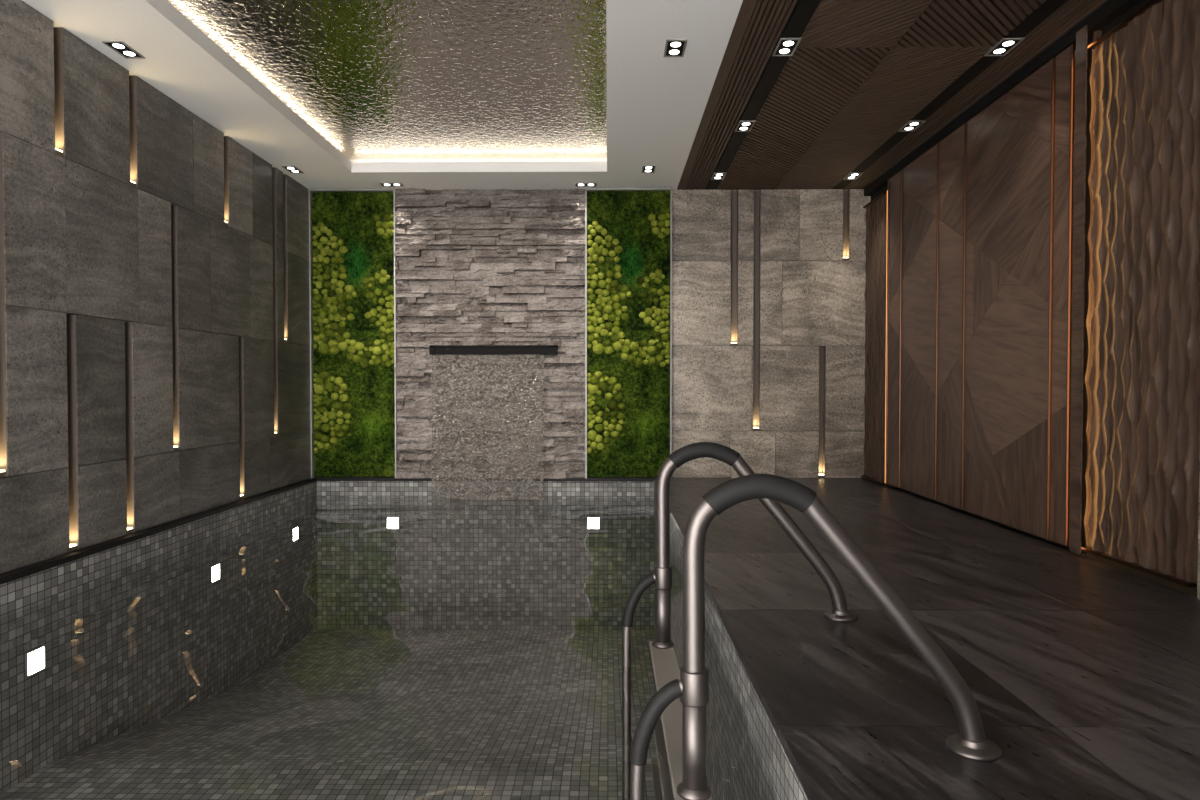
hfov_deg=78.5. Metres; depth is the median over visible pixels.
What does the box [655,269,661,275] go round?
moss cushion
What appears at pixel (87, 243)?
wall
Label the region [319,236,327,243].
moss cushion
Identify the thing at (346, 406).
moss cushion
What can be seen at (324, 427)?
moss cushion
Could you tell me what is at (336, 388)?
moss cushion
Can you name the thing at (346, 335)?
moss cushion
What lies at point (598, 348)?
moss cushion
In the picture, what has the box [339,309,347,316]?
moss cushion
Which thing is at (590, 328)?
moss cushion
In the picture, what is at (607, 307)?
moss cushion
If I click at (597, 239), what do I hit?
moss cushion
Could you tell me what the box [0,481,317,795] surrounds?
wall
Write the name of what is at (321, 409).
moss cushion
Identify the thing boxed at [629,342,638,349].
moss cushion
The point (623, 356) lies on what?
moss cushion
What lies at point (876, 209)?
carved wall panel
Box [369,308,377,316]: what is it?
moss cushion
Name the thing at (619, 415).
moss cushion
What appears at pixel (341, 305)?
moss cushion
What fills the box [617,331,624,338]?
moss cushion
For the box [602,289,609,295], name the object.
moss cushion
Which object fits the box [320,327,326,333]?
moss cushion
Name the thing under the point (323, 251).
moss cushion
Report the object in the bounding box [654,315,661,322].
moss cushion
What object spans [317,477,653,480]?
trim
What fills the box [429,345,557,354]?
spout
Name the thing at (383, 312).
moss cushion
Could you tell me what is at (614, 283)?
moss cushion
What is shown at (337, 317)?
moss cushion
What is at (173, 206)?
recessed light
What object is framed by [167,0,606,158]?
ceiling panel
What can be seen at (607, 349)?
moss cushion
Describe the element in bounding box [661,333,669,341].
moss cushion
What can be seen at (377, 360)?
moss cushion
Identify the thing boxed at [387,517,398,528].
pool light
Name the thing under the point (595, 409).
moss cushion
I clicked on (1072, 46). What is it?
trim strip
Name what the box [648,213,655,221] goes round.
moss cushion
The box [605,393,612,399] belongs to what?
moss cushion
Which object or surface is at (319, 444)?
moss cushion
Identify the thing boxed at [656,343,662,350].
moss cushion
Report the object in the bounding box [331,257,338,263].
moss cushion
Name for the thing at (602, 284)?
moss cushion
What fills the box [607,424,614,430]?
moss cushion
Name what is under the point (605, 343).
moss cushion
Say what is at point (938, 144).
trim strip
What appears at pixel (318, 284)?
moss cushion
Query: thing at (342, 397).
moss cushion
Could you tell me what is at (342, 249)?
moss cushion
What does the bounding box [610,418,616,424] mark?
moss cushion
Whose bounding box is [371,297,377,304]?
moss cushion
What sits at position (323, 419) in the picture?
moss cushion
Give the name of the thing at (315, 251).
moss cushion
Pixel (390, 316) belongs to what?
moss cushion
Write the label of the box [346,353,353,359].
moss cushion
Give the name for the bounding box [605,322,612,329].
moss cushion
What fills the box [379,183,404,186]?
recessed light
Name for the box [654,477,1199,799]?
floor
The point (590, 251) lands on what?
moss cushion
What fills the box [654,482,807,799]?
wall
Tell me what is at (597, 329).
moss cushion
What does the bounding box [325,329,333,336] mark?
moss cushion
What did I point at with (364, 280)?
moss cushion
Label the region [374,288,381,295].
moss cushion
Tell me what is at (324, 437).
moss cushion
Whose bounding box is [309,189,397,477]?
panel
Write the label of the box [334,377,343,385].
moss cushion
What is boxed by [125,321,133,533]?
recessed light
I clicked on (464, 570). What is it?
wall
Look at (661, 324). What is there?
moss cushion
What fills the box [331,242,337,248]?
moss cushion
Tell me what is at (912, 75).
ceiling panel
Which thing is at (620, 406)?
moss cushion
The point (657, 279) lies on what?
moss cushion
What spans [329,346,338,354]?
moss cushion
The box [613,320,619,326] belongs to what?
moss cushion
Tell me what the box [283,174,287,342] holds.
recessed light
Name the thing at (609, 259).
moss cushion
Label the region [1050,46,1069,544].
wall panel
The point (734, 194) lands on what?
recessed light
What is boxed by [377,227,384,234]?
moss cushion
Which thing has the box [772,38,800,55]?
recessed light
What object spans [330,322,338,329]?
moss cushion
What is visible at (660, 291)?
moss cushion
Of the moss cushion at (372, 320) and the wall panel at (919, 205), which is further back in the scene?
the moss cushion at (372, 320)
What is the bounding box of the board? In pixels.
[1069,25,1087,554]
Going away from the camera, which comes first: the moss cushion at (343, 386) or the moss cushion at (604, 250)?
the moss cushion at (604, 250)
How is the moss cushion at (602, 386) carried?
on the panel at (628, 231)
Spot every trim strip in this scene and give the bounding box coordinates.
[898,170,902,487]
[934,142,939,499]
[961,122,966,509]
[1046,58,1055,539]
[1064,43,1075,545]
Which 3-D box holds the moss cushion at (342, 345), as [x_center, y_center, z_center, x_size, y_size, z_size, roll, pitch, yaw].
[-2.680,-0.562,7.651,0.104,0.100,0.056,0,1,1]
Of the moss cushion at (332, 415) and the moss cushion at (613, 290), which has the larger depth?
the moss cushion at (332, 415)
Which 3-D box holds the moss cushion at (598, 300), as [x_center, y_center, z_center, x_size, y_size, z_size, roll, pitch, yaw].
[-0.012,-1.022,7.621,0.069,0.072,0.042,0,1,1]
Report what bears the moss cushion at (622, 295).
on the panel at (628, 231)
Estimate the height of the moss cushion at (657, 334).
0.081 m
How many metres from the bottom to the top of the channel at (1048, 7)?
0.017 m
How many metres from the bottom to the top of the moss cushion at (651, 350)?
0.098 m
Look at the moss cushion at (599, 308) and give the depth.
7.62 m
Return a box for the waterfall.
[432,355,543,498]
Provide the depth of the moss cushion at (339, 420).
7.66 m
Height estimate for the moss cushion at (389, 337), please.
0.091 m
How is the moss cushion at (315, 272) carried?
on the panel at (352, 272)
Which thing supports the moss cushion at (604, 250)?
on the panel at (628, 231)
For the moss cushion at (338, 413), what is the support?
on the panel at (352, 272)
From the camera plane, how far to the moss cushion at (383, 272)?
7.63 m
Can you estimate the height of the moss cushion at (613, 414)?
0.074 m
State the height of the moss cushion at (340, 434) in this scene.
0.079 m
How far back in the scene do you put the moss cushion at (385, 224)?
7.62 m
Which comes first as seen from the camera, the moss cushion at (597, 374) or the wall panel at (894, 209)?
the wall panel at (894, 209)
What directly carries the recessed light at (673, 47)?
in the ceiling
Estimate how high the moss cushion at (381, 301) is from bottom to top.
0.080 m
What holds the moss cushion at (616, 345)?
on the panel at (628, 231)
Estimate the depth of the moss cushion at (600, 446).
7.64 m
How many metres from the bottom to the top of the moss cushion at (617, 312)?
0.086 m
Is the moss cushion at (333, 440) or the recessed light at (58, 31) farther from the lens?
the moss cushion at (333, 440)
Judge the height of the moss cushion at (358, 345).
0.091 m
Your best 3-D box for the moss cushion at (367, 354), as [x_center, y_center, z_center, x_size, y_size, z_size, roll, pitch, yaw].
[-2.419,-0.476,7.653,0.085,0.078,0.050,0,1,1]
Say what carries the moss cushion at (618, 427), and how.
on the panel at (628, 231)
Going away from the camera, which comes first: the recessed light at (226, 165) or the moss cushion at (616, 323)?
the recessed light at (226, 165)
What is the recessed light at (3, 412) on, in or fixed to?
in the wall at (87, 243)
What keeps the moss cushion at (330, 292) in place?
on the panel at (352, 272)
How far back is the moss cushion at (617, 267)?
7.60 m
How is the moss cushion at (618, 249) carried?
on the panel at (628, 231)
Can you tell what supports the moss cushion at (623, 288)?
on the panel at (628, 231)
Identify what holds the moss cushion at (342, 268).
on the panel at (352, 272)
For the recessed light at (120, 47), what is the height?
0.010 m
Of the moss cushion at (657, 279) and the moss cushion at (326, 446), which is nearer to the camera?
the moss cushion at (657, 279)
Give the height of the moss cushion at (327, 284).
0.092 m
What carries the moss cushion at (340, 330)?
on the panel at (352, 272)
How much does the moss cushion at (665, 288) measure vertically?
0.075 m
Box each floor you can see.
[0,629,656,799]
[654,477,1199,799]
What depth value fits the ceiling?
5.18 m
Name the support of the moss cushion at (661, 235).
on the panel at (628, 231)
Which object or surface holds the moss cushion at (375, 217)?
on the panel at (352, 272)
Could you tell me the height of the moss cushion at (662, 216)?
0.096 m
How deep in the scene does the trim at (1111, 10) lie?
4.75 m
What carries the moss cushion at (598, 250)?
on the panel at (628, 231)
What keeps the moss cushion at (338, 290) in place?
on the panel at (352, 272)
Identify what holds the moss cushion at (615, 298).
on the panel at (628, 231)
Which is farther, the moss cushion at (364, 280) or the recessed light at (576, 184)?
the moss cushion at (364, 280)
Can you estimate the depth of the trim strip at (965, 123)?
5.48 m
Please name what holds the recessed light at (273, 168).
in the wall at (87, 243)
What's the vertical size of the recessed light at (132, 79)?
0.736 m
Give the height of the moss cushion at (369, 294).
0.087 m
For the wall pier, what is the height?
2.800 m
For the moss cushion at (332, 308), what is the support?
on the panel at (352, 272)
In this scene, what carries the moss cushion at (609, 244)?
on the panel at (628, 231)
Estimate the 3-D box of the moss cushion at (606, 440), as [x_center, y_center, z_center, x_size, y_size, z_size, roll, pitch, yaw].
[0.074,0.423,7.646,0.081,0.078,0.045,0,1,1]
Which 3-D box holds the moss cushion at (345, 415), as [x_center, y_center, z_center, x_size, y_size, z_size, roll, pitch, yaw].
[-2.644,0.166,7.670,0.081,0.072,0.046,0,1,1]
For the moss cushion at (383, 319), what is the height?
0.082 m
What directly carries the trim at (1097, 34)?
attached to the wall at (1142, 3)
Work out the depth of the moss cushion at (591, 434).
7.63 m
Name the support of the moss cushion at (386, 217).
on the panel at (352, 272)
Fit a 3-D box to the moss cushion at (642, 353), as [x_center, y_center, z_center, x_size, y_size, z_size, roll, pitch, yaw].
[0.442,-0.476,7.622,0.085,0.078,0.050,0,1,1]
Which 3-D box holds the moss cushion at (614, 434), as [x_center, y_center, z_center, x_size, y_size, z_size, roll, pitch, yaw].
[0.154,0.359,7.642,0.091,0.079,0.049,0,1,1]
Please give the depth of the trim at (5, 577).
4.71 m
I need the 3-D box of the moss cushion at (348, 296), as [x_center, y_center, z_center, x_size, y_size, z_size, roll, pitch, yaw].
[-2.620,-1.080,7.646,0.082,0.076,0.046,0,1,1]
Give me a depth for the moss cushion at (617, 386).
7.63 m
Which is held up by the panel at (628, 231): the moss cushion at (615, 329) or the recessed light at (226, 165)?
the moss cushion at (615, 329)
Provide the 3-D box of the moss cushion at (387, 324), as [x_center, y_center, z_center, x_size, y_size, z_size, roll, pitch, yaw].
[-2.210,-0.784,7.648,0.086,0.072,0.045,0,1,1]
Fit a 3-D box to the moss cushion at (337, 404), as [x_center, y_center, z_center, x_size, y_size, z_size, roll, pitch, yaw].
[-2.737,0.056,7.663,0.111,0.106,0.058,0,1,1]
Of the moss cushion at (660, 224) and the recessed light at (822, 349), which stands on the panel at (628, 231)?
the moss cushion at (660, 224)
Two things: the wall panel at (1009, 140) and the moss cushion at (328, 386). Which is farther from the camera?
the moss cushion at (328, 386)
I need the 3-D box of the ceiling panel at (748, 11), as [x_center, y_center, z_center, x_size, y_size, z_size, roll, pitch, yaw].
[0.894,-2.110,3.191,0.287,0.016,8.880,0,1,1]
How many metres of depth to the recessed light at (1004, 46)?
4.41 m
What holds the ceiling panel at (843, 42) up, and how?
attached to the ceiling
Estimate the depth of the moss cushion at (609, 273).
7.61 m
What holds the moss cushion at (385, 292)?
on the panel at (352, 272)
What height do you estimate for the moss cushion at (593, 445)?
0.084 m
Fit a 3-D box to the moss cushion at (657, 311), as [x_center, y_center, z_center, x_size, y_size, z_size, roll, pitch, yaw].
[0.604,-0.912,7.615,0.084,0.080,0.045,0,1,1]
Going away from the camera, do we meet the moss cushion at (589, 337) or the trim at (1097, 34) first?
the trim at (1097, 34)
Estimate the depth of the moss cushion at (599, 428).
7.63 m
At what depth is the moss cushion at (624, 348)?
7.61 m
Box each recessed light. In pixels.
[0,131,7,476]
[53,25,64,157]
[66,313,78,552]
[101,41,145,58]
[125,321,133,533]
[129,75,136,187]
[171,203,178,451]
[223,136,228,226]
[239,337,243,498]
[272,167,277,435]
[281,166,303,173]
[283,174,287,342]
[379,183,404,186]
[575,183,596,186]
[641,165,655,172]
[663,39,686,56]
[711,172,726,179]
[731,190,737,345]
[735,120,755,131]
[753,189,760,430]
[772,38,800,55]
[818,346,825,477]
[842,189,849,260]
[843,172,862,179]
[898,120,925,131]
[984,38,1024,55]
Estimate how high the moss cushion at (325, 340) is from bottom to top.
0.082 m
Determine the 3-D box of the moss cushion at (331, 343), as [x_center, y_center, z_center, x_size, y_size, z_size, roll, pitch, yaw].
[-2.789,-0.591,7.657,0.094,0.073,0.046,0,1,1]
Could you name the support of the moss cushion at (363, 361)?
on the panel at (352, 272)
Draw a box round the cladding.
[394,189,584,478]
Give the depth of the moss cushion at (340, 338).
7.64 m
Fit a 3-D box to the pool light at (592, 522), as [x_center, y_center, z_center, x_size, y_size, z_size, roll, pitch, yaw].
[-0.068,1.286,7.693,0.130,0.130,0.028,0,1,1]
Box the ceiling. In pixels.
[22,0,1108,189]
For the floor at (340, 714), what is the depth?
4.73 m
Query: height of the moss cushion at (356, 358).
0.096 m
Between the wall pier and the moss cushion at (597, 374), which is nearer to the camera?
the wall pier
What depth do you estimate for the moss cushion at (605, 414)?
7.63 m
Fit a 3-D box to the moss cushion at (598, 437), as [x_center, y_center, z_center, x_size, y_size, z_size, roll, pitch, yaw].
[-0.016,0.401,7.646,0.086,0.085,0.045,0,1,1]
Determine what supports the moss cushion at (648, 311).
on the panel at (628, 231)
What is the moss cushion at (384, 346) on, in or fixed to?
on the panel at (352, 272)
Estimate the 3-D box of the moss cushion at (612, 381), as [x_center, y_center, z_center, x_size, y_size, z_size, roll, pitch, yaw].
[0.132,-0.195,7.630,0.098,0.095,0.053,0,1,1]
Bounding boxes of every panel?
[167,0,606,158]
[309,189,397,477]
[585,188,671,478]
[677,0,796,188]
[717,0,931,188]
[775,0,1045,188]
[844,0,1105,188]
[861,193,888,484]
[885,172,899,486]
[900,144,936,499]
[937,124,963,508]
[964,60,1050,538]
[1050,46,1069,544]
[1081,0,1199,595]
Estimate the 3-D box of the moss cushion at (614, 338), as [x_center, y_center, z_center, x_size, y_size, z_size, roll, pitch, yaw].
[0.153,-0.637,7.621,0.096,0.094,0.053,0,1,1]
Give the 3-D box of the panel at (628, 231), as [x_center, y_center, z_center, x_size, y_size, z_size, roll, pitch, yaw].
[0.295,-0.684,7.624,0.894,2.997,0.084,0,1,1]
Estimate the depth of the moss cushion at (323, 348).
7.64 m
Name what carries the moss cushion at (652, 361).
on the panel at (628, 231)
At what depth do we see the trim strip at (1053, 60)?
4.40 m
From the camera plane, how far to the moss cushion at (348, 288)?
7.63 m
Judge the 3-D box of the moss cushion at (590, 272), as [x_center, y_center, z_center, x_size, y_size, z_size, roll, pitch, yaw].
[-0.093,-1.325,7.613,0.087,0.077,0.048,0,1,1]
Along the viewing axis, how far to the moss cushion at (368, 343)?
7.65 m
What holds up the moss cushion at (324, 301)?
on the panel at (352, 272)
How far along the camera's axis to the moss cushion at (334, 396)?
7.66 m
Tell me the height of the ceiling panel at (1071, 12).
0.016 m
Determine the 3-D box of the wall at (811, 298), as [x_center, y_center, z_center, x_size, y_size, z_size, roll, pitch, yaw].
[-0.085,-0.688,7.732,6.058,3.200,0.125,0,1,1]
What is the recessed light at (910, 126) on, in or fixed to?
attached to the channel at (1048, 7)
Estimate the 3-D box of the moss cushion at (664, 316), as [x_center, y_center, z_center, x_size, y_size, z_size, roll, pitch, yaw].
[0.673,-0.867,7.616,0.073,0.078,0.043,0,1,1]
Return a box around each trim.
[0,477,318,584]
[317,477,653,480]
[864,0,1141,195]
[1087,31,1101,556]
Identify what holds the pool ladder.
on the floor at (1083, 672)
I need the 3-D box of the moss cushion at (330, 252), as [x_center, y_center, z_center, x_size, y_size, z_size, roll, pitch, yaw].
[-2.809,-1.534,7.642,0.074,0.081,0.042,0,1,1]
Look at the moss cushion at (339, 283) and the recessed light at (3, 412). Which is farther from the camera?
the moss cushion at (339, 283)
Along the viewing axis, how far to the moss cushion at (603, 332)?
7.61 m
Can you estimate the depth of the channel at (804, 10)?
4.94 m
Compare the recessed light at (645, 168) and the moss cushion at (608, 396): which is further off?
the moss cushion at (608, 396)
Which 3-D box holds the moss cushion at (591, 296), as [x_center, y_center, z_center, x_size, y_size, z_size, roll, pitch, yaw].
[-0.086,-1.071,7.620,0.084,0.075,0.045,0,1,1]
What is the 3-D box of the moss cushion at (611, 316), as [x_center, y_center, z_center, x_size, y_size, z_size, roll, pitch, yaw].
[0.124,-0.859,7.621,0.093,0.085,0.046,0,1,1]
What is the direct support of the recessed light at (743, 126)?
attached to the channel at (804, 10)
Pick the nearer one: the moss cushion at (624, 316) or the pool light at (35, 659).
the pool light at (35, 659)
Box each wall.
[0,0,310,573]
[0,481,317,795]
[313,189,870,477]
[317,481,653,629]
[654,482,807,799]
[871,0,1151,554]
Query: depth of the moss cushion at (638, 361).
7.61 m
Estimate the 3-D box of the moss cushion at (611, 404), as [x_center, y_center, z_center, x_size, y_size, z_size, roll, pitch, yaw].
[0.123,0.057,7.632,0.111,0.106,0.058,0,1,1]
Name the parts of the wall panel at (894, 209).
amber light strip, bronze trim strip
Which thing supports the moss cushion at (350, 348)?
on the panel at (352, 272)
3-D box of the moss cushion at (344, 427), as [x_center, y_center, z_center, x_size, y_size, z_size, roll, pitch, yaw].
[-2.665,0.289,7.673,0.076,0.080,0.044,0,1,1]
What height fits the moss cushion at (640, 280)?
0.079 m
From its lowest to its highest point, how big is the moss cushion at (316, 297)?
0.075 m
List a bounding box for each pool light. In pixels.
[25,645,45,677]
[210,563,220,583]
[292,526,298,541]
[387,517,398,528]
[587,517,599,528]
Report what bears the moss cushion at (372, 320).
on the panel at (352, 272)
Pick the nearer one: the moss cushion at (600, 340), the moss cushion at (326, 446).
the moss cushion at (600, 340)
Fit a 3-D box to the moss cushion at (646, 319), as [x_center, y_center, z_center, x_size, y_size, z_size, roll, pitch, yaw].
[0.495,-0.828,7.616,0.090,0.086,0.048,0,1,1]
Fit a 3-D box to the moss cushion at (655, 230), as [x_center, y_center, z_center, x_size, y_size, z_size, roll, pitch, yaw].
[0.581,-1.754,7.598,0.082,0.080,0.047,0,1,1]
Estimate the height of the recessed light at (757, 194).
2.507 m
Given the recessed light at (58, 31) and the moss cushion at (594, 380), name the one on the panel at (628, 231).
the moss cushion at (594, 380)
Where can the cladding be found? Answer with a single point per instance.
(470, 238)
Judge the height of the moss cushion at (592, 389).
0.104 m
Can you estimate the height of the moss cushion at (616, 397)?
0.084 m
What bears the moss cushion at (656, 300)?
on the panel at (628, 231)
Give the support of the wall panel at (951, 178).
attached to the wall at (1142, 3)
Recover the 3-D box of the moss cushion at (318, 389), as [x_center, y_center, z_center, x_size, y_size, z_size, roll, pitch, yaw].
[-2.933,-0.109,7.663,0.113,0.104,0.056,0,1,1]
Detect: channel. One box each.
[706,0,820,189]
[832,0,1067,188]
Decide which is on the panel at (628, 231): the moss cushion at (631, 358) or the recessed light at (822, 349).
the moss cushion at (631, 358)
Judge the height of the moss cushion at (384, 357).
0.086 m
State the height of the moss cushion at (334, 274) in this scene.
0.084 m
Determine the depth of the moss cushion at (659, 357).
7.62 m
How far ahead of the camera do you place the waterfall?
7.56 m
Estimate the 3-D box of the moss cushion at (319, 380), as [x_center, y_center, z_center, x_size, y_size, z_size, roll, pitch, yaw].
[-2.921,-0.204,7.664,0.096,0.096,0.050,0,1,1]
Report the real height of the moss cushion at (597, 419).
0.076 m
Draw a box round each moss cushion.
[312,248,319,256]
[312,269,320,275]
[312,325,319,332]
[313,294,320,300]
[313,335,319,340]
[313,430,323,439]
[314,385,324,393]
[315,281,322,287]
[315,376,324,384]
[316,441,323,448]
[318,343,329,353]
[318,406,326,412]
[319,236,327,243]
[320,248,326,255]
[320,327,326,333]
[320,371,328,377]
[320,416,328,422]
[321,298,327,304]
[321,424,330,431]
[321,434,328,441]
[322,305,328,311]
[322,337,329,343]
[323,280,332,288]
[323,443,330,449]
[324,382,333,391]
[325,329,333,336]
[327,249,333,255]
[327,289,334,296]
[328,340,336,346]
[328,411,336,419]
[329,305,337,312]
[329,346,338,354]
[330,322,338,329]
[330,437,336,443]
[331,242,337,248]
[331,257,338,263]
[331,271,338,277]
[331,393,338,399]
[333,313,341,321]
[333,385,339,391]
[333,400,342,409]
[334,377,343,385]
[334,423,340,430]
[335,287,342,293]
[336,280,343,287]
[336,334,344,342]
[336,411,342,416]
[337,294,345,302]
[337,327,345,334]
[337,418,343,423]
[337,431,344,437]
[338,302,345,309]
[338,341,347,350]
[339,246,347,253]
[339,265,346,272]
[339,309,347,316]
[339,321,345,326]
[339,394,348,401]
[340,273,347,278]
[340,383,347,390]
[341,424,348,430]
[343,332,349,338]
[343,403,351,410]
[343,413,350,418]
[345,285,353,292]
[345,293,351,299]
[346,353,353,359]
[347,313,354,320]
[347,345,355,352]
[353,355,360,362]
[355,342,364,349]
[359,357,368,367]
[361,277,369,284]
[364,351,371,357]
[365,340,372,346]
[366,291,373,298]
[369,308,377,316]
[369,317,376,323]
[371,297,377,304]
[372,214,380,221]
[372,346,381,354]
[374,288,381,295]
[374,357,381,365]
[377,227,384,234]
[378,298,385,304]
[379,277,386,283]
[379,332,385,338]
[380,269,387,276]
[380,309,386,315]
[380,316,386,322]
[381,343,388,350]
[381,354,388,361]
[382,213,391,221]
[382,221,389,228]
[382,289,389,295]
[383,232,389,238]
[384,321,391,327]
[386,334,393,341]
[387,285,393,291]
[387,313,393,319]
[587,248,594,255]
[587,269,594,275]
[587,325,594,331]
[587,335,593,340]
[587,430,596,440]
[588,293,595,299]
[588,385,597,394]
[590,280,596,287]
[590,376,598,384]
[590,442,596,449]
[592,406,599,412]
[593,343,603,353]
[594,236,602,243]
[594,326,600,333]
[594,371,601,377]
[594,416,602,422]
[595,247,601,254]
[595,424,603,432]
[595,434,602,441]
[596,298,601,304]
[596,305,603,311]
[597,337,603,343]
[597,443,603,449]
[598,280,606,288]
[598,382,607,391]
[600,329,608,336]
[602,248,607,255]
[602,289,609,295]
[602,340,610,346]
[602,411,609,419]
[603,437,610,443]
[604,304,611,312]
[604,346,612,353]
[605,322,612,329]
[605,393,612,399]
[606,241,612,247]
[606,256,613,262]
[606,270,613,277]
[607,385,613,391]
[607,400,616,409]
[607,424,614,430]
[608,313,615,320]
[608,377,616,385]
[610,287,617,293]
[610,334,618,342]
[610,411,616,417]
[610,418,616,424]
[611,280,618,286]
[611,294,619,302]
[611,431,618,437]
[612,326,619,333]
[612,341,621,350]
[613,302,620,309]
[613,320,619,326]
[613,394,621,401]
[614,245,622,253]
[614,264,620,271]
[614,309,622,316]
[614,383,620,390]
[615,272,621,278]
[615,424,621,431]
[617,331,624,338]
[617,403,625,410]
[617,413,623,418]
[619,284,628,292]
[619,292,626,299]
[620,353,627,359]
[621,313,628,319]
[621,345,630,352]
[627,354,635,362]
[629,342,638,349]
[634,357,643,367]
[637,277,644,283]
[639,340,646,346]
[639,350,645,357]
[643,316,651,323]
[645,308,652,316]
[647,346,656,354]
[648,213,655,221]
[648,357,656,365]
[649,288,656,294]
[652,227,659,233]
[653,297,659,304]
[654,276,661,283]
[654,308,661,315]
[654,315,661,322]
[654,331,660,338]
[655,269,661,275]
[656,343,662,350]
[656,354,663,361]
[657,221,664,227]
[657,288,663,295]
[658,212,666,220]
[658,232,664,238]
[658,321,666,327]
[661,313,667,319]
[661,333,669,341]
[662,285,669,291]
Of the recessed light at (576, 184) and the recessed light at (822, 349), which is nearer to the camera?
the recessed light at (576, 184)
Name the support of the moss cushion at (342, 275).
on the panel at (352, 272)
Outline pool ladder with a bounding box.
[622,442,1001,799]
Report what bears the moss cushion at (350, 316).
on the panel at (352, 272)
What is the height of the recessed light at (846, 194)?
0.736 m
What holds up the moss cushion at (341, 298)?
on the panel at (352, 272)
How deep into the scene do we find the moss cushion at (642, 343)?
7.62 m
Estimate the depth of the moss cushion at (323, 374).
7.66 m
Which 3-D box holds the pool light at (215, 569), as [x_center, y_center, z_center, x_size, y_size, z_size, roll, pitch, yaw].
[-2.997,1.344,5.711,0.028,0.130,0.130,0,1,1]
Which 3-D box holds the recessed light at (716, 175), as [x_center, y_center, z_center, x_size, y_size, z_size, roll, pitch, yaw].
[1.150,-2.171,7.128,0.122,0.010,0.222,0,1,1]
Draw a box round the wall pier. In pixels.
[1197,448,1199,598]
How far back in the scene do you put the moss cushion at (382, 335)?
7.64 m
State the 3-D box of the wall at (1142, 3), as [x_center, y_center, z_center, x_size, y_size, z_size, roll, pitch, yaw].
[2.805,-0.586,3.199,0.100,3.030,8.880,0,1,1]
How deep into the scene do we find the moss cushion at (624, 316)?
7.61 m
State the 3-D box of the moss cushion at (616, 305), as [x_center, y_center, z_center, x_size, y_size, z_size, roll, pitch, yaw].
[0.172,-0.976,7.617,0.087,0.085,0.048,0,1,1]
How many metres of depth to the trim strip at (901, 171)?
6.67 m
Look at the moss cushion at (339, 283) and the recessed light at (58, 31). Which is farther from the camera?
the moss cushion at (339, 283)
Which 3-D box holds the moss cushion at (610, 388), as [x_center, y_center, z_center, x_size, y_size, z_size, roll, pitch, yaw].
[0.108,-0.120,7.636,0.079,0.071,0.045,0,1,1]
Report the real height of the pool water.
0.001 m
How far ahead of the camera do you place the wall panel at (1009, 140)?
4.88 m
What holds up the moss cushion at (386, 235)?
on the panel at (352, 272)
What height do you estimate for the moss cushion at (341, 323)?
0.073 m
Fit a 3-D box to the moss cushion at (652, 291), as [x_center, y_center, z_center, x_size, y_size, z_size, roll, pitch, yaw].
[0.552,-1.121,7.611,0.085,0.082,0.046,0,1,1]
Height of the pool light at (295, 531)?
0.130 m
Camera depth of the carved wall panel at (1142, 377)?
3.64 m
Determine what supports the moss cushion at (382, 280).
on the panel at (352, 272)
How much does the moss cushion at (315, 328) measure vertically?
0.076 m
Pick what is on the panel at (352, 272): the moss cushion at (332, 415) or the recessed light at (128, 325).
the moss cushion at (332, 415)
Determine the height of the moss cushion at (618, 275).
0.069 m
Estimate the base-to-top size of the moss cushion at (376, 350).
0.098 m
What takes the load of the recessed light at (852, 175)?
attached to the channel at (1048, 7)
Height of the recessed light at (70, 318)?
1.376 m
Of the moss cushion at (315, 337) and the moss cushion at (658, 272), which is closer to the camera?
the moss cushion at (658, 272)
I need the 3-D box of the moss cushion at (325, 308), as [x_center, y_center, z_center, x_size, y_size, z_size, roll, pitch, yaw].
[-2.862,-0.953,7.652,0.078,0.074,0.044,0,1,1]
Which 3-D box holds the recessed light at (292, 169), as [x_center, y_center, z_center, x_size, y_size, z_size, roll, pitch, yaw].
[-2.894,-2.172,6.928,0.122,0.010,0.222,0,1,1]
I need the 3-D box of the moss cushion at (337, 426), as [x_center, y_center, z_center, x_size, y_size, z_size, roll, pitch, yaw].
[-2.745,0.283,7.675,0.076,0.079,0.044,0,1,1]
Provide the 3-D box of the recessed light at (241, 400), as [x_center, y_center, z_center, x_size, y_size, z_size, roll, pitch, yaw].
[-3.067,0.153,6.219,0.069,1.376,0.073,0,1,1]
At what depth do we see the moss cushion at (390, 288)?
7.63 m
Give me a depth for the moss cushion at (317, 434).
7.66 m
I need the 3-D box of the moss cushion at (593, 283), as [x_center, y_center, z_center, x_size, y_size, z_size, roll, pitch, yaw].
[-0.066,-1.201,7.616,0.079,0.078,0.046,0,1,1]

